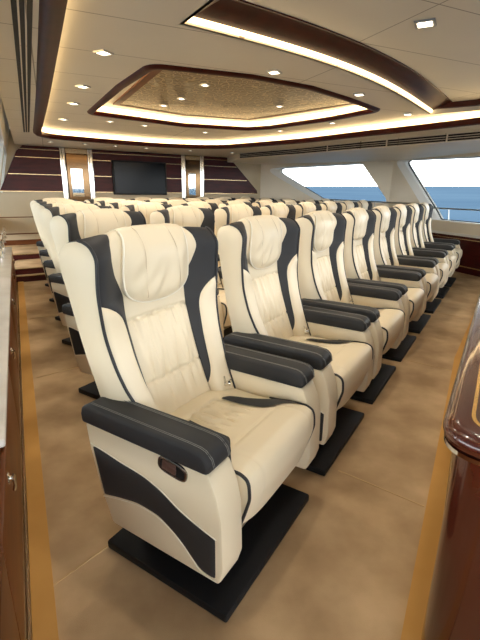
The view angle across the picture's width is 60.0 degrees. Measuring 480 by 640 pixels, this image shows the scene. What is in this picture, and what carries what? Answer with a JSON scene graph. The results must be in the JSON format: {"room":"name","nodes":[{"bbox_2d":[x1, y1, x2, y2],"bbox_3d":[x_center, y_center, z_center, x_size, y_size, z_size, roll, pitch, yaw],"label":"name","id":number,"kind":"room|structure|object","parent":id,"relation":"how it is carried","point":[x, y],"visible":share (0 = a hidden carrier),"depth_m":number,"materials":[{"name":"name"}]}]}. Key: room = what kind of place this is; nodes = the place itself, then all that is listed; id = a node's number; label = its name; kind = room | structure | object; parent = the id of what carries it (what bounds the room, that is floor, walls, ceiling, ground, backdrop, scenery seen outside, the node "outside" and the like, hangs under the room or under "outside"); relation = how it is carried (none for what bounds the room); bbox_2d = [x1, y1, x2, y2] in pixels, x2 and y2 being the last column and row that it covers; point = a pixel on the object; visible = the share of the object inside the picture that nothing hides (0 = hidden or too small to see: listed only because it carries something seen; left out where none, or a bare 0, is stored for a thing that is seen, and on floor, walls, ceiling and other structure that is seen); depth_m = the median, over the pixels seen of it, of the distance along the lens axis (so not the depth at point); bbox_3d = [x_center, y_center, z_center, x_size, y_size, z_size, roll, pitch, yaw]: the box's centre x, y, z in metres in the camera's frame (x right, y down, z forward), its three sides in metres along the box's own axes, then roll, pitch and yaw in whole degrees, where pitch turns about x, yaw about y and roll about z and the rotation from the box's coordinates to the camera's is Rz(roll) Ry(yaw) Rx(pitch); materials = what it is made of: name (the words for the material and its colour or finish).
{"room":"ship interior","nodes":[
{"label":"ship interior","id":0,"kind":"room"},
{"bbox_2d":[0,95,8,163],"bbox_3d":[-1.855,-1.085,3.038,0.433,1.700,10.550,-8,19,-26],"label":"wall","id":1,"kind":"structure","parent":0,"point":[4,123],"depth_m":4.92,"materials":[{"name":"beige paint"}]},
{"bbox_2d":[0,125,3,172],"bbox_3d":[-2.565,-1.399,4.323,0.295,1.080,2.438,-8,19,-26],"label":"window","id":2,"kind":"structure","parent":1,"relation":"in","point":[1,135],"depth_m":5.19,"materials":[{"name":"white"}]},
{"bbox_2d":[0,144,6,192],"bbox_3d":[-3.680,-2.051,6.375,0.295,1.080,2.188,-8,19,-26],"label":"window","id":3,"kind":"structure","parent":1,"relation":"in","point":[4,159],"depth_m":7.16,"materials":[{"name":"white"}]},
{"bbox_2d":[33,0,479,148],"bbox_3d":[0.547,-1.908,3.743,4.327,0.064,7.999,-7,19,-25],"label":"trim","id":4,"kind":"structure","parent":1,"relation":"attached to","point":[51,12],"depth_m":4.31,"materials":[{"name":"brown wood"}]},
{"bbox_2d":[42,0,479,144],"bbox_3d":[0.548,-2.004,3.714,4.197,0.200,7.868,-7,19,-25],"label":"trim","id":5,"kind":"structure","parent":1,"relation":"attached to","point":[471,108],"depth_m":4.32,"materials":[{"name":"white paint"}]},
{"bbox_2d":[42,111,479,143],"bbox_3d":[0.545,-1.975,3.731,4.150,0.054,7.805,-7,19,-25],"label":"trim","id":6,"kind":"structure","parent":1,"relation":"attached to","point":[470,114],"depth_m":6.04,"materials":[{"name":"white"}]},
{"bbox_2d":[0,129,260,239],"bbox_3d":[-1.970,-2.577,8.693,6.189,2.200,0.060,-10,20,-31],"label":"wall","id":7,"kind":"structure","parent":0,"point":[12,204],"depth_m":7.60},
{"bbox_2d":[0,216,40,245],"bbox_3d":[-1.920,-1.994,8.870,5.810,0.503,0.008,-10,20,-31],"label":"baseboard","id":8,"kind":"structure","parent":7,"relation":"attached to","point":[29,241],"depth_m":7.62,"materials":[{"name":"brown wood"}]},
{"bbox_2d":[59,148,95,200],"bbox_3d":[-3.052,-2.672,7.852,0.589,1.050,0.059,-10,20,-31],"label":"pillar","id":9,"kind":"structure","parent":7,"relation":"attached to","point":[79,171],"depth_m":7.82,"materials":[{"name":"silver metal"}]},
{"bbox_2d":[70,168,84,196],"bbox_3d":[-3.071,-2.596,7.857,0.213,0.500,0.011,-10,20,-31],"label":"mirror glass","id":10,"kind":"object","parent":9,"relation":"attached to","point":[77,175],"depth_m":7.85,"materials":[{"name":"white mirror"}]},
{"bbox_2d":[65,153,90,200],"bbox_3d":[-3.051,-2.670,7.860,0.332,0.880,0.218,1,17,0],"label":"mirror","id":11,"kind":"object","parent":9,"relation":"on","point":[78,171],"depth_m":7.84,"materials":[{"name":"brown metal"}]},
{"bbox_2d":[0,145,256,193],"bbox_3d":[-1.889,-3.021,8.548,5.454,0.775,0.028,-10,20,-31],"label":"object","id":12,"kind":"structure","parent":7,"relation":"attached to","point":[27,165],"depth_m":8.08,"materials":[{"name":"brown wood"}]},
{"bbox_2d":[8,148,255,193],"bbox_3d":[-1.881,-2.993,8.542,5.454,0.727,0.008,-10,20,-31],"label":"trim","id":13,"kind":"structure","parent":7,"relation":"attached to","point":[17,148],"depth_m":8.07,"materials":[{"name":"gold metal"}]},
{"bbox_2d":[111,160,166,194],"bbox_3d":[-2.025,-2.884,8.454,1.126,0.645,0.048,-10,20,-31],"label":"television","id":14,"kind":"object","parent":7,"relation":"attached to","point":[129,177],"visible":1,"depth_m":8.42,"materials":[{"name":"black"}]},
{"bbox_2d":[181,155,203,198],"bbox_3d":[-1.027,-3.025,9.081,0.541,1.050,0.059,-10,20,-31],"label":"pillar","id":15,"kind":"structure","parent":7,"relation":"attached to","point":[192,171],"depth_m":9.04,"materials":[{"name":"silver metal"}]},
{"bbox_2d":[188,173,195,196],"bbox_3d":[-1.046,-2.948,9.086,0.166,0.500,0.011,-10,20,-31],"label":"mirror glass","id":16,"kind":"object","parent":15,"relation":"attached to","point":[191,176],"depth_m":9.08,"materials":[{"name":"white mirror"}]},
{"bbox_2d":[185,160,199,198],"bbox_3d":[-1.026,-3.022,9.089,0.292,0.880,0.193,1,17,0],"label":"mirror","id":17,"kind":"object","parent":15,"relation":"on","point":[192,167],"depth_m":9.05,"materials":[{"name":"brown metal"}]},
{"bbox_2d":[0,0,479,157],"bbox_3d":[0.533,-2.334,4.509,13.000,0.360,18.000,1,17,0],"label":"ceiling","id":18,"kind":"structure","parent":0,"point":[139,33],"depth_m":2.73,"materials":[{"name":"beige paint"}]},
{"bbox_2d":[10,0,32,132],"bbox_3d":[-1.586,-1.719,3.062,0.084,0.011,5.898,-7,19,-25],"label":"ceiling vent","id":19,"kind":"object","parent":18,"relation":"in","point":[22,10],"visible":1,"depth_m":2.23,"materials":[{"name":"black"}]},
{"bbox_2d":[93,49,113,56],"bbox_3d":[-0.856,-1.675,2.605,0.090,0.010,0.090,9,19,26],"label":"recessed light","id":20,"kind":"object","parent":18,"relation":"in","point":[102,52],"visible":1,"depth_m":2.60,"materials":[{"name":"silver metal"}]},
{"bbox_2d":[97,105,365,125],"bbox_3d":[-0.129,-2.279,4.388,2.487,0.052,2.526,-10,20,-31],"label":"trim","id":21,"kind":"structure","parent":18,"relation":"attached to","point":[352,108],"depth_m":5.19,"materials":[{"name":"white"}]},
{"bbox_2d":[87,64,379,130],"bbox_3d":[-0.129,-2.224,4.404,2.603,0.042,2.642,-10,20,-31],"label":"trim","id":22,"kind":"structure","parent":18,"relation":"attached to","point":[146,69],"depth_m":3.75,"materials":[{"name":"brown wood"}]},
{"bbox_2d":[113,70,354,120],"bbox_3d":[-0.203,-2.284,4.300,2.288,0.016,2.142,-15,23,-41],"label":"trim","id":23,"kind":"structure","parent":18,"relation":"attached to","point":[140,83],"depth_m":4.50,"materials":[{"name":"brown wood"}]},
{"bbox_2d":[122,70,350,118],"bbox_3d":[-0.199,-2.287,4.303,2.134,0.012,2.002,-15,23,-41],"label":"ceiling panel","id":24,"kind":"object","parent":18,"relation":"attached to","point":[226,97],"depth_m":4.20,"materials":[{"name":"gold metal"}]},
{"bbox_2d":[187,17,431,112],"bbox_3d":[0.953,-1.876,3.232,0.193,0.028,3.370,17,23,41],"label":"trim","id":25,"kind":"structure","parent":18,"relation":"attached to","point":[195,20],"depth_m":2.57,"materials":[{"name":"white"}]},
{"bbox_2d":[193,0,479,109],"bbox_3d":[1.142,-1.817,2.912,1.052,0.065,3.733,15,22,39],"label":"trim","id":26,"kind":"structure","parent":18,"relation":"attached to","point":[239,14],"depth_m":2.56,"materials":[{"name":"brown wood"}]},
{"bbox_2d":[239,130,479,158],"bbox_3d":[1.623,-2.640,6.319,0.084,0.107,5.178,-12,22,-37],"label":"ceiling vent","id":27,"kind":"object","parent":18,"relation":"in","point":[467,135],"visible":0.99,"depth_m":5.92,"materials":[{"name":"black"}]},
{"bbox_2d":[414,18,436,28],"bbox_3d":[1.034,-1.654,2.320,0.110,0.010,0.110,9,19,26],"label":"recessed light","id":28,"kind":"object","parent":18,"relation":"in","point":[426,23],"visible":1,"depth_m":2.32,"materials":[{"name":"silver metal"}]},
{"bbox_2d":[17,271,479,639],"bbox_3d":[0.201,-0.087,4.474,9.600,0.001,13.400,1,17,0],"label":"floor","id":29,"kind":"structure","parent":0,"point":[343,569],"depth_m":1.61,"materials":[{"name":"beige carpet"}]},
{"bbox_2d":[0,552,19,639],"bbox_3d":[-0.317,0.930,0.397,0.230,0.455,1.376,-8,19,-26],"label":"base cabinet","id":30,"kind":"object","parent":29,"relation":"on","point":[8,624],"visible":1,"depth_m":0.90,"materials":[{"name":"brown wood"}]},
{"bbox_2d":[0,366,24,639],"bbox_3d":[-0.905,0.586,1.480,0.230,0.455,1.176,-8,19,-26],"label":"base cabinet","id":31,"kind":"object","parent":29,"relation":"on","point":[11,531],"visible":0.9,"depth_m":1.25,"materials":[{"name":"brown wood"}]},
{"bbox_2d":[0,247,11,447],"bbox_3d":[-1.996,-0.277,3.396,0.218,0.030,5.050,-8,19,-26],"label":"countertop","id":32,"kind":"structure","parent":31,"relation":"on","point":[6,263],"depth_m":2.28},
{"bbox_2d":[0,227,5,259],"bbox_3d":[-3.205,-1.096,5.627,0.043,0.181,2.600,-8,19,-26],"label":"grab rail","id":33,"kind":"object","parent":32,"relation":"on","point":[3,235],"visible":1,"depth_m":5.19,"materials":[{"name":"silver metal"}]},
{"bbox_2d":[8,306,19,431],"bbox_3d":[-1.448,0.269,2.479,0.230,0.455,1.176,-8,19,-26],"label":"base cabinet","id":34,"kind":"object","parent":29,"relation":"on","point":[13,365],"visible":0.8,"depth_m":2.32,"materials":[{"name":"brown wood"}]},
{"bbox_2d":[10,276,17,349],"bbox_3d":[-1.991,-0.048,3.477,0.230,0.455,1.176,-8,19,-26],"label":"base cabinet","id":35,"kind":"object","parent":29,"relation":"on","point":[12,302],"visible":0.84,"depth_m":3.36,"materials":[{"name":"brown wood"}]},
{"bbox_2d":[11,261,16,308],"bbox_3d":[-2.534,-0.365,4.476,0.230,0.455,1.176,-8,19,-26],"label":"base cabinet","id":36,"kind":"object","parent":29,"relation":"on","point":[12,270],"visible":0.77,"depth_m":4.37,"materials":[{"name":"brown wood"}]},
{"bbox_2d":[17,281,31,639],"bbox_3d":[-1.522,0.372,2.885,0.008,0.016,7.200,-8,19,-26],"label":"trim","id":37,"kind":"structure","parent":29,"relation":"on","point":[23,452],"depth_m":1.63,"materials":[{"name":"brown wood"}]},
{"bbox_2d":[5,244,46,282],"bbox_3d":[-3.285,-1.094,7.156,2.000,0.240,3.364,1,17,0],"label":"steps","id":38,"kind":"structure","parent":29,"relation":"on","point":[32,260],"depth_m":6.30,"materials":[{"name":"beige wood"}]},
{"bbox_2d":[18,281,58,639],"bbox_3d":[-1.487,0.371,2.903,0.066,0.008,7.200,-8,19,-26],"label":"trim","id":39,"kind":"structure","parent":29,"relation":"on","point":[43,607],"depth_m":1.64,"materials":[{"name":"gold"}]},
{"bbox_2d":[30,198,76,286],"bbox_3d":[-2.219,-1.025,5.493,0.656,1.123,0.720,11,20,30],"label":"seat","id":40,"kind":"object","parent":29,"relation":"on","point":[39,244],"visible":0.03,"depth_m":5.30,"materials":[{"name":"beige leather"}]},
{"bbox_2d":[32,199,86,301],"bbox_3d":[-1.821,-0.789,4.748,0.656,1.123,0.720,11,20,30],"label":"seat","id":41,"kind":"object","parent":29,"relation":"on","point":[44,254],"visible":0.1,"depth_m":4.57,"materials":[{"name":"beige leather"}]},
{"bbox_2d":[49,199,72,202],"bbox_3d":[-2.018,-1.241,4.744,0.103,0.263,0.336,11,20,30],"label":"headrest pillow","id":42,"kind":"object","parent":41,"relation":"on","point":[55,200],"depth_m":4.67,"materials":[{"name":"beige leather"}]},
{"bbox_2d":[35,201,97,320],"bbox_3d":[-1.457,-0.577,4.081,0.656,1.123,0.720,11,20,30],"label":"seat","id":43,"kind":"object","parent":29,"relation":"on","point":[49,266],"visible":0.09,"depth_m":3.90,"materials":[{"name":"beige leather"}]},
{"bbox_2d":[53,201,82,205],"bbox_3d":[-1.655,-1.029,4.077,0.103,0.263,0.336,11,20,30],"label":"headrest pillow","id":44,"kind":"object","parent":43,"relation":"on","point":[58,203],"depth_m":3.99,"materials":[{"name":"beige leather"}]},
{"bbox_2d":[39,203,111,345],"bbox_3d":[-1.123,-0.380,3.460,0.656,1.123,0.720,11,20,30],"label":"seat","id":45,"kind":"object","parent":29,"relation":"on","point":[61,297],"visible":0.11,"depth_m":3.27,"materials":[{"name":"beige leather"}]},
{"bbox_2d":[63,203,95,213],"bbox_3d":[-1.321,-0.832,3.456,0.103,0.263,0.336,11,20,30],"label":"headrest pillow","id":46,"kind":"object","parent":45,"relation":"on","point":[67,208],"depth_m":3.37,"materials":[{"name":"beige leather"}]},
{"bbox_2d":[50,208,145,398],"bbox_3d":[-0.657,-0.112,2.618,0.656,1.123,0.720,11,20,30],"label":"seat","id":47,"kind":"object","parent":29,"relation":"on","point":[65,228],"visible":0.19,"depth_m":2.47,"materials":[{"name":"beige leather"}]},
{"bbox_2d":[77,208,125,238],"bbox_3d":[-0.854,-0.564,2.614,0.103,0.263,0.336,11,20,30],"label":"headrest pillow","id":48,"kind":"object","parent":47,"relation":"on","point":[93,222],"depth_m":2.53,"materials":[{"name":"beige leather"}]},
{"bbox_2d":[94,199,124,205],"bbox_3d":[-1.395,-0.984,5.397,0.656,1.123,0.720,11,20,30],"label":"seat","id":49,"kind":"object","parent":29,"relation":"on","point":[107,201],"visible":0.1,"depth_m":5.23,"materials":[{"name":"beige leather"}]},
{"bbox_2d":[106,200,140,208],"bbox_3d":[-1.032,-0.772,4.729,0.656,1.123,0.720,11,20,30],"label":"seat","id":50,"kind":"object","parent":29,"relation":"on","point":[117,205],"visible":0.06,"depth_m":4.57,"materials":[{"name":"beige leather"}]},
{"bbox_2d":[118,200,140,205],"bbox_3d":[-1.229,-1.224,4.726,0.103,0.263,0.336,11,20,30],"label":"headrest pillow","id":51,"kind":"object","parent":50,"relation":"on","point":[126,202],"depth_m":4.64,"materials":[{"name":"beige leather"}]},
{"bbox_2d":[120,202,172,223],"bbox_3d":[-0.698,-0.575,4.109,0.656,1.123,0.720,11,20,30],"label":"seat","id":52,"kind":"object","parent":29,"relation":"on","point":[146,208],"visible":0.14,"depth_m":4.02,"materials":[{"name":"beige leather"}]},
{"bbox_2d":[134,202,160,223],"bbox_3d":[-0.895,-1.027,4.105,0.103,0.263,0.336,11,20,30],"label":"headrest pillow","id":53,"kind":"object","parent":52,"relation":"on","point":[146,208],"depth_m":4.03,"materials":[{"name":"beige leather"}]},
{"bbox_2d":[160,200,190,205],"bbox_3d":[-0.607,-0.967,5.378,0.656,1.123,0.720,11,20,30],"label":"seat","id":54,"kind":"object","parent":29,"relation":"on","point":[172,202],"visible":0.1,"depth_m":5.28,"materials":[{"name":"beige leather"}]},
{"bbox_2d":[168,200,185,205],"bbox_3d":[-0.804,-1.419,5.375,0.103,0.263,0.336,11,20,30],"label":"headrest pillow","id":55,"kind":"object","parent":54,"relation":"on","point":[173,202],"depth_m":5.29,"materials":[{"name":"beige leather"}]},
{"bbox_2d":[59,223,320,622],"bbox_3d":[-0.108,0.248,1.479,0.656,1.123,0.720,11,20,30],"label":"seat","id":56,"kind":"object","parent":29,"relation":"on","point":[195,437],"visible":1,"depth_m":1.34,"materials":[{"name":"beige leather"}]},
{"bbox_2d":[108,223,187,300],"bbox_3d":[-0.305,-0.203,1.475,0.103,0.263,0.336,11,20,30],"label":"headrest pillow","id":57,"kind":"object","parent":56,"relation":"on","point":[152,259],"depth_m":1.42,"materials":[{"name":"beige leather"}]},
{"bbox_2d":[170,388,313,526],"bbox_3d":[-0.023,0.437,1.483,0.453,0.222,0.476,11,20,30],"label":"seat cushion","id":58,"kind":"object","parent":56,"relation":"on","point":[268,431],"depth_m":1.42,"materials":[{"name":"beige leather"}]},
{"bbox_2d":[150,206,232,339],"bbox_3d":[-0.232,-0.307,3.267,0.656,1.123,0.720,11,20,30],"label":"seat","id":59,"kind":"object","parent":29,"relation":"on","point":[183,216],"visible":0.27,"depth_m":3.17,"materials":[{"name":"beige leather"}]},
{"bbox_2d":[169,206,199,226],"bbox_3d":[-0.429,-0.759,3.263,0.103,0.263,0.336,11,20,30],"label":"headrest pillow","id":60,"kind":"object","parent":59,"relation":"on","point":[183,216],"depth_m":3.20,"materials":[{"name":"beige leather"}]},
{"bbox_2d":[217,287,230,328],"bbox_3d":[-0.147,-0.118,3.271,0.453,0.222,0.476,11,20,30],"label":"seat cushion","id":61,"kind":"object","parent":59,"relation":"on","point":[222,298],"depth_m":3.01,"materials":[{"name":"beige leather"}]},
{"bbox_2d":[177,201,220,266],"bbox_3d":[-0.273,-0.770,4.758,0.656,1.123,0.720,11,20,30],"label":"seat","id":62,"kind":"object","parent":29,"relation":"on","point":[199,204],"visible":0.13,"depth_m":4.75,"materials":[{"name":"beige leather"}]},
{"bbox_2d":[187,201,207,208],"bbox_3d":[-0.470,-1.222,4.754,0.103,0.263,0.336,11,20,30],"label":"headrest pillow","id":63,"kind":"object","parent":62,"relation":"on","point":[199,204],"depth_m":4.70,"materials":[{"name":"beige leather"}]},
{"bbox_2d":[204,199,226,205],"bbox_3d":[-0.181,-1.162,6.027,0.656,1.123,0.720,11,20,30],"label":"seat","id":64,"kind":"object","parent":29,"relation":"on","point":[216,201],"visible":0.07,"depth_m":6.00,"materials":[{"name":"beige leather"}]},
{"bbox_2d":[207,199,220,205],"bbox_3d":[-0.379,-1.614,6.024,0.103,0.263,0.336,11,20,30],"label":"headrest pillow","id":65,"kind":"object","parent":64,"relation":"on","point":[216,201],"depth_m":5.99,"materials":[{"name":"beige leather"}]},
{"bbox_2d":[218,200,251,207],"bbox_3d":[0.152,-0.965,5.407,0.656,1.123,0.720,11,20,30],"label":"seat","id":66,"kind":"object","parent":29,"relation":"on","point":[225,204],"visible":0.13,"depth_m":5.30,"materials":[{"name":"beige leather"}]},
{"bbox_2d":[214,204,261,267],"bbox_3d":[0.194,-0.502,3.916,0.656,1.123,0.720,11,20,30],"label":"seat","id":67,"kind":"object","parent":29,"relation":"on","point":[231,213],"visible":0.16,"depth_m":3.77,"materials":[{"name":"beige leather"}]},
{"bbox_2d":[227,204,250,222],"bbox_3d":[-0.003,-0.954,3.912,0.103,0.263,0.336,11,20,30],"label":"headrest pillow","id":68,"kind":"object","parent":67,"relation":"on","point":[237,211],"depth_m":3.82,"materials":[{"name":"beige leather"}]},
{"bbox_2d":[32,286,464,584],"bbox_3d":[1.006,0.219,3.518,5.506,0.002,3.440,-5,18,-17],"label":"trim","id":69,"kind":"structure","parent":29,"relation":"on","point":[101,550],"depth_m":1.78,"materials":[{"name":"brown carpet"}]},
{"bbox_2d":[252,200,277,207],"bbox_3d":[0.578,-1.160,6.056,0.656,1.123,0.720,11,20,30],"label":"seat","id":70,"kind":"object","parent":29,"relation":"on","point":[260,203],"visible":0.12,"depth_m":5.91,"materials":[{"name":"beige leather"}]},
{"bbox_2d":[260,203,295,218],"bbox_3d":[0.619,-0.698,4.565,0.656,1.123,0.720,11,20,30],"label":"seat","id":71,"kind":"object","parent":29,"relation":"on","point":[281,210],"visible":0.18,"depth_m":4.50,"materials":[{"name":"beige leather"}]},
{"bbox_2d":[271,203,286,217],"bbox_3d":[0.422,-1.149,4.561,0.103,0.263,0.336,11,20,30],"label":"headrest pillow","id":72,"kind":"object","parent":71,"relation":"on","point":[279,210],"depth_m":4.49,"materials":[{"name":"beige leather"}]},
{"bbox_2d":[217,215,373,475],"bbox_3d":[0.317,0.053,2.128,0.656,1.123,0.720,11,20,30],"label":"seat","id":73,"kind":"object","parent":29,"relation":"on","point":[258,254],"visible":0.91,"depth_m":2.04,"materials":[{"name":"beige leather"}]},
{"bbox_2d":[240,215,281,267],"bbox_3d":[0.120,-0.398,2.124,0.103,0.263,0.336,11,20,30],"label":"headrest pillow","id":74,"kind":"object","parent":73,"relation":"on","point":[264,245],"depth_m":2.06,"materials":[{"name":"beige leather"}]},
{"bbox_2d":[287,335,371,409],"bbox_3d":[0.402,0.242,2.132,0.453,0.222,0.476,11,20,30],"label":"seat cushion","id":75,"kind":"object","parent":73,"relation":"on","point":[351,354],"depth_m":2.04,"materials":[{"name":"beige leather"}]},
{"bbox_2d":[294,202,321,219],"bbox_3d":[1.044,-0.892,5.214,0.656,1.123,0.720,11,20,30],"label":"seat","id":76,"kind":"object","parent":29,"relation":"on","point":[302,208],"visible":0.18,"depth_m":5.07,"materials":[{"name":"beige leather"}]},
{"bbox_2d":[301,202,314,214],"bbox_3d":[0.847,-1.344,5.210,0.103,0.263,0.336,11,20,30],"label":"headrest pillow","id":77,"kind":"object","parent":76,"relation":"on","point":[308,207],"depth_m":5.12,"materials":[{"name":"beige leather"}]},
{"bbox_2d":[320,201,341,212],"bbox_3d":[1.470,-1.087,5.862,0.656,1.123,0.720,11,20,30],"label":"seat","id":78,"kind":"object","parent":29,"relation":"on","point":[331,206],"visible":0.17,"depth_m":5.80,"materials":[{"name":"beige leather"}]},
{"bbox_2d":[326,201,335,212],"bbox_3d":[1.273,-1.539,5.859,0.103,0.263,0.336,11,20,30],"label":"headrest pillow","id":79,"kind":"object","parent":78,"relation":"on","point":[331,205],"depth_m":5.79,"materials":[{"name":"beige leather"}]},
{"bbox_2d":[340,200,358,212],"bbox_3d":[1.895,-1.282,6.511,0.656,1.123,0.720,11,20,30],"label":"seat","id":80,"kind":"object","parent":29,"relation":"on","point":[348,204],"visible":0.14,"depth_m":6.37,"materials":[{"name":"beige leather"}]},
{"bbox_2d":[296,210,404,403],"bbox_3d":[0.743,-0.142,2.777,0.656,1.123,0.720,11,20,30],"label":"seat","id":81,"kind":"object","parent":29,"relation":"on","point":[323,283],"visible":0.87,"depth_m":2.69,"materials":[{"name":"beige leather"}]},
{"bbox_2d":[307,210,333,250],"bbox_3d":[0.545,-0.594,2.773,0.103,0.263,0.336,11,20,30],"label":"headrest pillow","id":82,"kind":"object","parent":81,"relation":"on","point":[323,219],"depth_m":2.70,"materials":[{"name":"beige leather"}]},
{"bbox_2d":[378,308,404,354],"bbox_3d":[0.827,0.047,2.781,0.453,0.222,0.476,11,20,30],"label":"seat cushion","id":83,"kind":"object","parent":81,"relation":"on","point":[391,320],"depth_m":2.60,"materials":[{"name":"beige leather"}]},
{"bbox_2d":[357,200,371,209],"bbox_3d":[2.320,-1.478,7.160,0.656,1.123,0.720,11,20,30],"label":"seat","id":84,"kind":"object","parent":29,"relation":"on","point":[367,205],"visible":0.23,"depth_m":7.11,"materials":[{"name":"beige leather"}]},
{"bbox_2d":[341,207,424,361],"bbox_3d":[1.168,-0.337,3.426,0.656,1.123,0.720,11,20,30],"label":"seat","id":85,"kind":"object","parent":29,"relation":"on","point":[359,259],"visible":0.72,"depth_m":3.36,"materials":[{"name":"beige leather"}]},
{"bbox_2d":[348,207,367,239],"bbox_3d":[0.971,-0.788,3.422,0.103,0.263,0.336,11,20,30],"label":"headrest pillow","id":86,"kind":"object","parent":85,"relation":"on","point":[360,214],"depth_m":3.36,"materials":[{"name":"beige leather"}]},
{"bbox_2d":[406,288,424,321],"bbox_3d":[1.253,-0.148,3.430,0.453,0.222,0.476,11,20,30],"label":"seat cushion","id":87,"kind":"object","parent":85,"relation":"on","point":[416,296],"depth_m":3.22,"materials":[{"name":"beige leather"}]},
{"bbox_2d":[372,205,438,333],"bbox_3d":[1.593,-0.532,4.075,0.656,1.123,0.720,11,20,30],"label":"seat","id":88,"kind":"object","parent":29,"relation":"on","point":[385,255],"visible":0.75,"depth_m":4.03,"materials":[{"name":"beige leather"}]},
{"bbox_2d":[374,205,389,232],"bbox_3d":[1.396,-0.984,4.071,0.103,0.263,0.336,11,20,30],"label":"headrest pillow","id":89,"kind":"object","parent":88,"relation":"on","point":[385,211],"depth_m":4.01,"materials":[{"name":"beige leather"}]},
{"bbox_2d":[425,273,438,299],"bbox_3d":[1.678,-0.343,4.079,0.453,0.222,0.476,11,20,30],"label":"seat cushion","id":90,"kind":"object","parent":88,"relation":"on","point":[432,279],"depth_m":3.87,"materials":[{"name":"beige leather"}]},
{"bbox_2d":[392,204,448,313],"bbox_3d":[2.018,-0.727,4.724,0.656,1.123,0.720,11,20,30],"label":"seat","id":91,"kind":"object","parent":29,"relation":"on","point":[403,247],"visible":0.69,"depth_m":4.70,"materials":[{"name":"beige leather"}]},
{"bbox_2d":[394,204,406,227],"bbox_3d":[1.821,-1.179,4.720,0.103,0.263,0.336,11,20,30],"label":"headrest pillow","id":92,"kind":"object","parent":91,"relation":"on","point":[402,207],"depth_m":4.66,"materials":[{"name":"beige leather"}]},
{"bbox_2d":[438,263,448,284],"bbox_3d":[2.103,-0.538,4.728,0.453,0.222,0.476,11,20,30],"label":"seat cushion","id":93,"kind":"object","parent":91,"relation":"on","point":[443,267],"depth_m":4.50,"materials":[{"name":"beige leather"}]},
{"bbox_2d":[407,203,455,298],"bbox_3d":[2.444,-0.922,5.372,0.656,1.123,0.720,11,20,30],"label":"seat","id":94,"kind":"object","parent":29,"relation":"on","point":[416,238],"visible":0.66,"depth_m":5.38,"materials":[{"name":"beige leather"}]},
{"bbox_2d":[411,203,419,223],"bbox_3d":[2.247,-1.373,5.369,0.103,0.263,0.336,11,20,30],"label":"headrest pillow","id":95,"kind":"object","parent":94,"relation":"on","point":[414,205],"depth_m":5.31,"materials":[{"name":"beige leather"}]},
{"bbox_2d":[447,255,455,273],"bbox_3d":[2.529,-0.733,5.377,0.453,0.222,0.476,11,20,30],"label":"seat cushion","id":96,"kind":"object","parent":94,"relation":"on","point":[452,258],"depth_m":5.14,"materials":[{"name":"beige leather"}]},
{"bbox_2d":[400,314,473,639],"bbox_3d":[1.611,0.390,2.985,0.181,0.008,7.003,11,20,29],"label":"trim","id":97,"kind":"structure","parent":29,"relation":"on","point":[433,516],"depth_m":1.56,"materials":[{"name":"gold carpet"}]},
{"bbox_2d":[419,202,462,286],"bbox_3d":[2.869,-1.117,6.021,0.656,1.123,0.720,11,20,30],"label":"seat","id":98,"kind":"object","parent":29,"relation":"on","point":[427,236],"visible":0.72,"depth_m":6.03,"materials":[{"name":"beige leather"}]},
{"bbox_2d":[422,202,428,219],"bbox_3d":[2.672,-1.569,6.018,0.103,0.263,0.336,11,20,30],"label":"headrest pillow","id":99,"kind":"object","parent":98,"relation":"on","point":[424,203],"depth_m":5.96,"materials":[{"name":"beige leather"}]},
{"bbox_2d":[455,248,462,264],"bbox_3d":[2.954,-0.928,6.026,0.453,0.222,0.476,11,20,30],"label":"seat cushion","id":100,"kind":"object","parent":98,"relation":"on","point":[459,251],"depth_m":5.79,"materials":[{"name":"beige leather"}]},
{"bbox_2d":[421,294,479,639],"bbox_3d":[1.697,0.189,2.383,0.688,0.751,3.794,11,20,30],"label":"console","id":101,"kind":"object","parent":29,"relation":"on","point":[453,604],"visible":1,"depth_m":0.99,"materials":[{"name":"brown wood"}]},
{"bbox_2d":[227,140,479,163],"bbox_3d":[2.398,-2.917,7.250,2.481,0.098,6.957,-12,22,-37],"label":"ceiling","id":102,"kind":"structure","parent":0,"point":[392,153],"depth_m":7.04,"materials":[{"name":"beige paint"}]},
{"bbox_2d":[260,152,479,224],"bbox_3d":[3.167,-2.061,7.263,1.629,2.200,8.786,-10,20,-31],"label":"wall","id":103,"kind":"structure","parent":0,"point":[387,175],"depth_m":8.56,"materials":[{"name":"beige paint"}]},
{"bbox_2d":[270,163,377,202],"bbox_3d":[1.927,-3.055,9.282,2.787,0.814,0.224,12,20,32],"label":"window","id":104,"kind":"structure","parent":103,"relation":"in","point":[277,172],"depth_m":9.60,"materials":[{"name":"white"}]},
{"bbox_2d":[329,156,479,223],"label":"window","id":105,"kind":"structure","parent":103,"relation":"in","point":[407,170],"depth_m":7.80,"materials":[{"name":"white"}]},
{"bbox_2d":[431,230,479,238],"bbox_3d":[3.113,-1.555,7.282,1.428,0.040,8.141,-9,20,-30],"label":"trim","id":106,"kind":"structure","parent":103,"relation":"attached to","point":[432,231],"depth_m":6.82,"materials":[{"name":"white"}]},
{"bbox_2d":[431,220,479,235],"bbox_3d":[3.120,-1.651,7.256,1.414,0.160,8.141,-9,20,-30],"label":"trim","id":107,"kind":"structure","parent":103,"relation":"attached to","point":[454,227],"depth_m":6.88,"materials":[{"name":"beige paint"}]},
{"bbox_2d":[432,233,479,273],"bbox_3d":[3.131,-1.282,7.381,1.377,0.540,8.141,-9,20,-30],"label":"trim","id":108,"kind":"structure","parent":103,"relation":"attached to","point":[470,257],"depth_m":6.68,"materials":[{"name":"brown wood"}]},
{"label":"outside","id":109,"kind":"structure","parent":0,"visible":0},
{"bbox_2d":[305,186,479,221],"bbox_3d":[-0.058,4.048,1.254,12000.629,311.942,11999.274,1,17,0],"label":"sea","id":110,"kind":"structure","parent":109,"point":[462,197],"depth_m":178.10,"materials":[{"name":"liquid"}]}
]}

